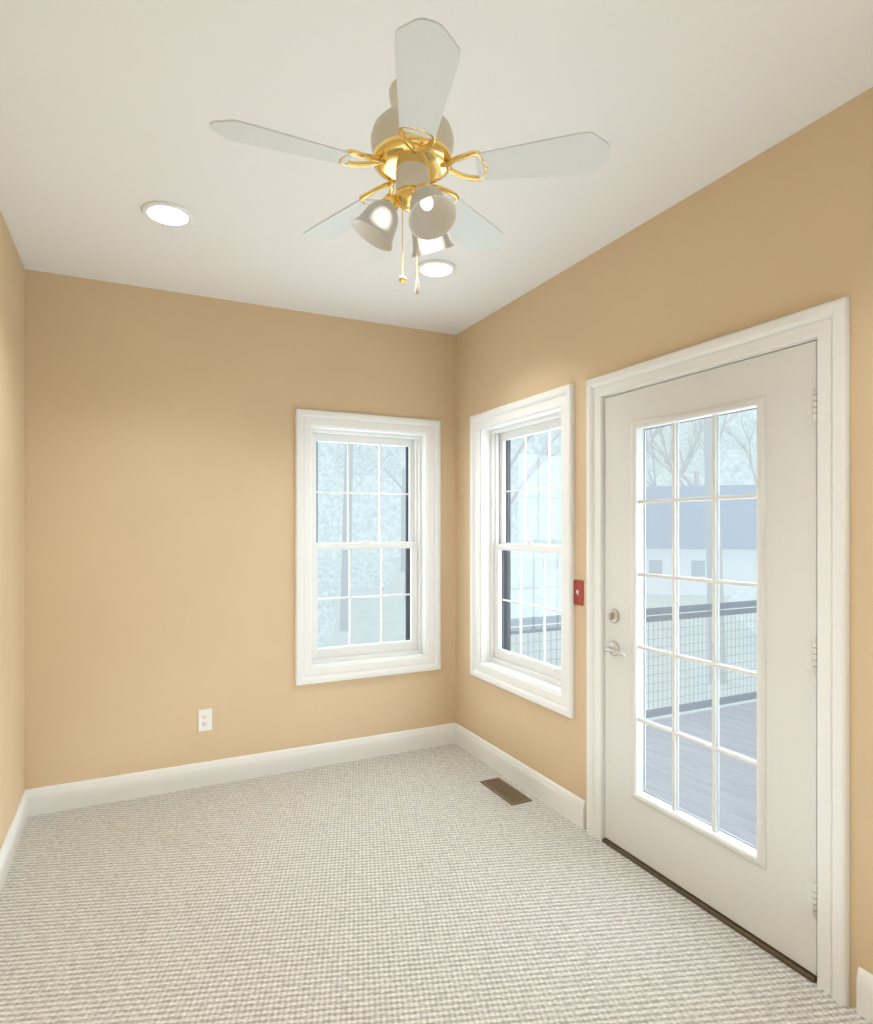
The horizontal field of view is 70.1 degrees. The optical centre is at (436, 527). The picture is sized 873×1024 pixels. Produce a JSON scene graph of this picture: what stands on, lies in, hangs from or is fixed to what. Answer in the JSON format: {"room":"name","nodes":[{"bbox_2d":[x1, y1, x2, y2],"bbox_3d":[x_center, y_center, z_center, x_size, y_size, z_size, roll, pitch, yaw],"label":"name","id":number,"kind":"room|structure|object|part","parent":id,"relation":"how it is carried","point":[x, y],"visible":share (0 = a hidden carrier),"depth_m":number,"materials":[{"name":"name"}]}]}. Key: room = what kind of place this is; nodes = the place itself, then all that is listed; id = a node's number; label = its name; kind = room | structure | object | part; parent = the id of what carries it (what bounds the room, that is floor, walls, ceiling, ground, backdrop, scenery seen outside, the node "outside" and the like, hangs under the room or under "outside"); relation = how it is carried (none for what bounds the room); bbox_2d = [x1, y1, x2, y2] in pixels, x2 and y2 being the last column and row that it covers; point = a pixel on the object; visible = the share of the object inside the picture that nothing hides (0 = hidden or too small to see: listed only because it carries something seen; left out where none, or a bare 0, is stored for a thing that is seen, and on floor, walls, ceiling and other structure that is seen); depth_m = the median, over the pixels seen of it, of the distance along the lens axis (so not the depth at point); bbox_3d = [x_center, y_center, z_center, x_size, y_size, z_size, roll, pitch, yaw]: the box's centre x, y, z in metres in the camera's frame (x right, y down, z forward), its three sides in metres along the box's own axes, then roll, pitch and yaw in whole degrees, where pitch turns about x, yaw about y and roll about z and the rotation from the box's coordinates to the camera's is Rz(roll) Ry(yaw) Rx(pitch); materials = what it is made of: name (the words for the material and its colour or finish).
{"room":"empty sunroom","nodes":[
{"label":"empty sunroom","id":0,"kind":"room"},
{"bbox_2d":[0,210,24,849],"bbox_3d":[-1.214,0.075,1.215,0.160,2.700,4.369,0,0,-26],"label":"wall","id":1,"kind":"structure","parent":0,"point":[12,529],"depth_m":2.73,"materials":[{"name":"paint"}]},
{"bbox_2d":[0,789,31,892],"bbox_3d":[-1.135,1.359,1.253,0.014,0.131,4.047,0,0,-26],"label":"baseboard","id":2,"kind":"structure","parent":1,"relation":"attached to","point":[24,810],"depth_m":2.73,"materials":[{"name":"white wood"}]},
{"bbox_2d":[25,269,455,789],"bbox_3d":[-0.915,0.075,3.703,2.562,2.700,0.160,0,0,-26],"label":"wall","id":3,"kind":"structure","parent":0,"point":[159,519],"depth_m":3.39,"materials":[{"name":"paint"}]},
{"bbox_2d":[198,708,211,731],"bbox_3d":[-1.277,1.063,3.433,0.072,0.120,0.007,0,0,-26],"label":"outlet","id":4,"kind":"object","parent":3,"relation":"attached to","point":[204,719],"visible":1,"depth_m":3.43,"materials":[{"name":"white plastic"}]},
{"bbox_2d":[32,723,451,815],"bbox_3d":[-0.935,1.359,3.596,2.370,0.131,0.014,0,0,-26],"label":"baseboard","id":5,"kind":"structure","parent":3,"relation":"attached to","point":[79,794],"depth_m":3.47,"materials":[{"name":"white wood"}]},
{"bbox_2d":[295,408,440,685],"bbox_3d":[-0.451,0.115,3.957,0.948,1.626,0.261,0,0,-26],"label":"window","id":6,"kind":"structure","parent":3,"relation":"in","point":[418,649],"depth_m":3.93,"materials":[{"name":"white wood"}]},
{"bbox_2d":[0,743,872,1023],"bbox_3d":[-0.063,1.455,1.777,2.722,0.060,4.369,0,0,-26],"label":"floor","id":7,"kind":"structure","parent":0,"point":[442,884],"depth_m":2.26,"materials":[{"name":"beige carpet"}]},
{"bbox_2d":[480,777,531,804],"bbox_3d":[0.371,1.422,3.358,0.126,0.006,0.330,0,0,-26],"label":"floor vent","id":8,"kind":"object","parent":7,"relation":"in","point":[506,791],"visible":1,"depth_m":3.35,"materials":[{"name":"brown metal"}]},
{"bbox_2d":[0,0,872,334],"bbox_3d":[-0.063,-1.335,1.777,2.722,0.120,4.369,0,0,-26],"label":"ceiling","id":9,"kind":"structure","parent":0,"point":[110,110],"depth_m":1.95,"materials":[{"name":"white paint"}]},
{"bbox_2d":[141,201,193,226],"bbox_3d":[-1.090,-1.267,2.525,0.196,0.014,0.196,0,0,-26],"label":"recessed light","id":10,"kind":"object","parent":9,"relation":"in","point":[170,214],"visible":0.96,"depth_m":2.51,"materials":[{"name":"white glass"}]},
{"bbox_2d":[210,18,609,294],"bbox_3d":[-0.111,-0.970,1.803,1.029,0.609,1.066,0,0,-26],"label":"fan","id":11,"kind":"object","parent":9,"relation":"hanging from","point":[412,145],"visible":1,"depth_m":1.74,"materials":[{"name":"white wood"}]},
{"bbox_2d":[416,260,455,277],"bbox_3d":[-0.001,-1.267,3.056,0.196,0.014,0.196,0,0,-26],"label":"recessed light","id":12,"kind":"object","parent":9,"relation":"in","point":[436,268],"visible":0.94,"depth_m":3.04,"materials":[{"name":"white glass"}]},
{"bbox_2d":[456,87,872,1007],"bbox_3d":[1.123,0.075,2.267,0.160,2.700,4.209,0,0,-26],"label":"wall","id":13,"kind":"structure","parent":0,"point":[784,227],"depth_m":2.33,"materials":[{"name":"paint"}]},
{"bbox_2d":[452,723,585,828],"bbox_3d":[0.415,1.359,3.515,0.014,0.131,1.289,0,0,-26],"label":"baseboard","id":14,"kind":"structure","parent":13,"relation":"attached to","point":[562,801],"depth_m":3.37,"materials":[{"name":"white wood"}]},
{"bbox_2d":[574,580,583,605],"bbox_3d":[0.675,0.313,2.980,0.018,0.120,0.070,0,0,-26],"label":"switch plate","id":15,"kind":"object","parent":13,"relation":"attached to","point":[578,592],"visible":1,"depth_m":2.97,"materials":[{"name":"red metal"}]},
{"bbox_2d":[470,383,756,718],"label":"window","id":16,"kind":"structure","parent":13,"relation":"in","point":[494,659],"depth_m":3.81,"materials":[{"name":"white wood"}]},
{"bbox_3d":[4.242,1.090,2.500,5.636,0.970,6.780,0,0,-26],"label":"railing","id":17,"kind":"part","parent":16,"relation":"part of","materials":[{"name":"grey metal"}]},
{"bbox_2d":[586,296,849,1005],"bbox_3d":[1.038,0.368,2.416,0.262,2.113,1.177,0,0,-26],"label":"door","id":18,"kind":"structure","parent":13,"relation":"in","point":[780,891],"depth_m":2.11,"materials":[{"name":"white wood"}]},
{"bbox_2d":[856,967,872,1022],"bbox_3d":[1.561,1.359,1.169,0.014,0.131,1.469,0,0,-26],"label":"baseboard","id":19,"kind":"structure","parent":13,"relation":"attached to","point":[864,982],"depth_m":1.81,"materials":[{"name":"white wood"}]},
{"label":"outside","id":20,"kind":"structure","parent":0,"visible":0},
{"bbox_2d":[318,557,756,719],"bbox_3d":[6.466,3.175,19.851,150.000,0.300,150.000,0,0,-26],"label":"ground","id":21,"kind":"structure","parent":20,"point":[367,610],"depth_m":17.72,"materials":[{"name":"white snow"}]},
{"bbox_2d":[318,410,756,558],"bbox_3d":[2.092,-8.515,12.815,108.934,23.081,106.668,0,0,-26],"label":"tree","id":22,"kind":"object","parent":21,"relation":"on","point":[330,515],"depth_m":60.08,"materials":[{"name":"grey plant"}]},
{"bbox_2d":[318,409,756,684],"bbox_3d":[1.786,-4.702,23.283,60.991,17.518,54.858,0,0,-26],"label":"trees","id":23,"kind":"object","parent":21,"relation":"on","point":[333,570],"depth_m":24.92,"materials":[{"name":"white plant"}]},
{"bbox_2d":[646,485,756,595],"bbox_3d":[15.836,0.425,31.350,18.500,5.200,12.000,0,0,12],"label":"house","id":24,"kind":"structure","parent":21,"relation":"on","point":[737,562],"depth_m":28.04,"materials":[{"name":"white"}]},
{"bbox_2d":[646,701,756,846],"bbox_3d":[4.238,2.300,2.509,5.626,1.450,6.790,0,0,-26],"label":"deck","id":25,"kind":"object","parent":21,"relation":"on","point":[748,743],"depth_m":4.08,"materials":[{"name":"grey wood"}]}
]}

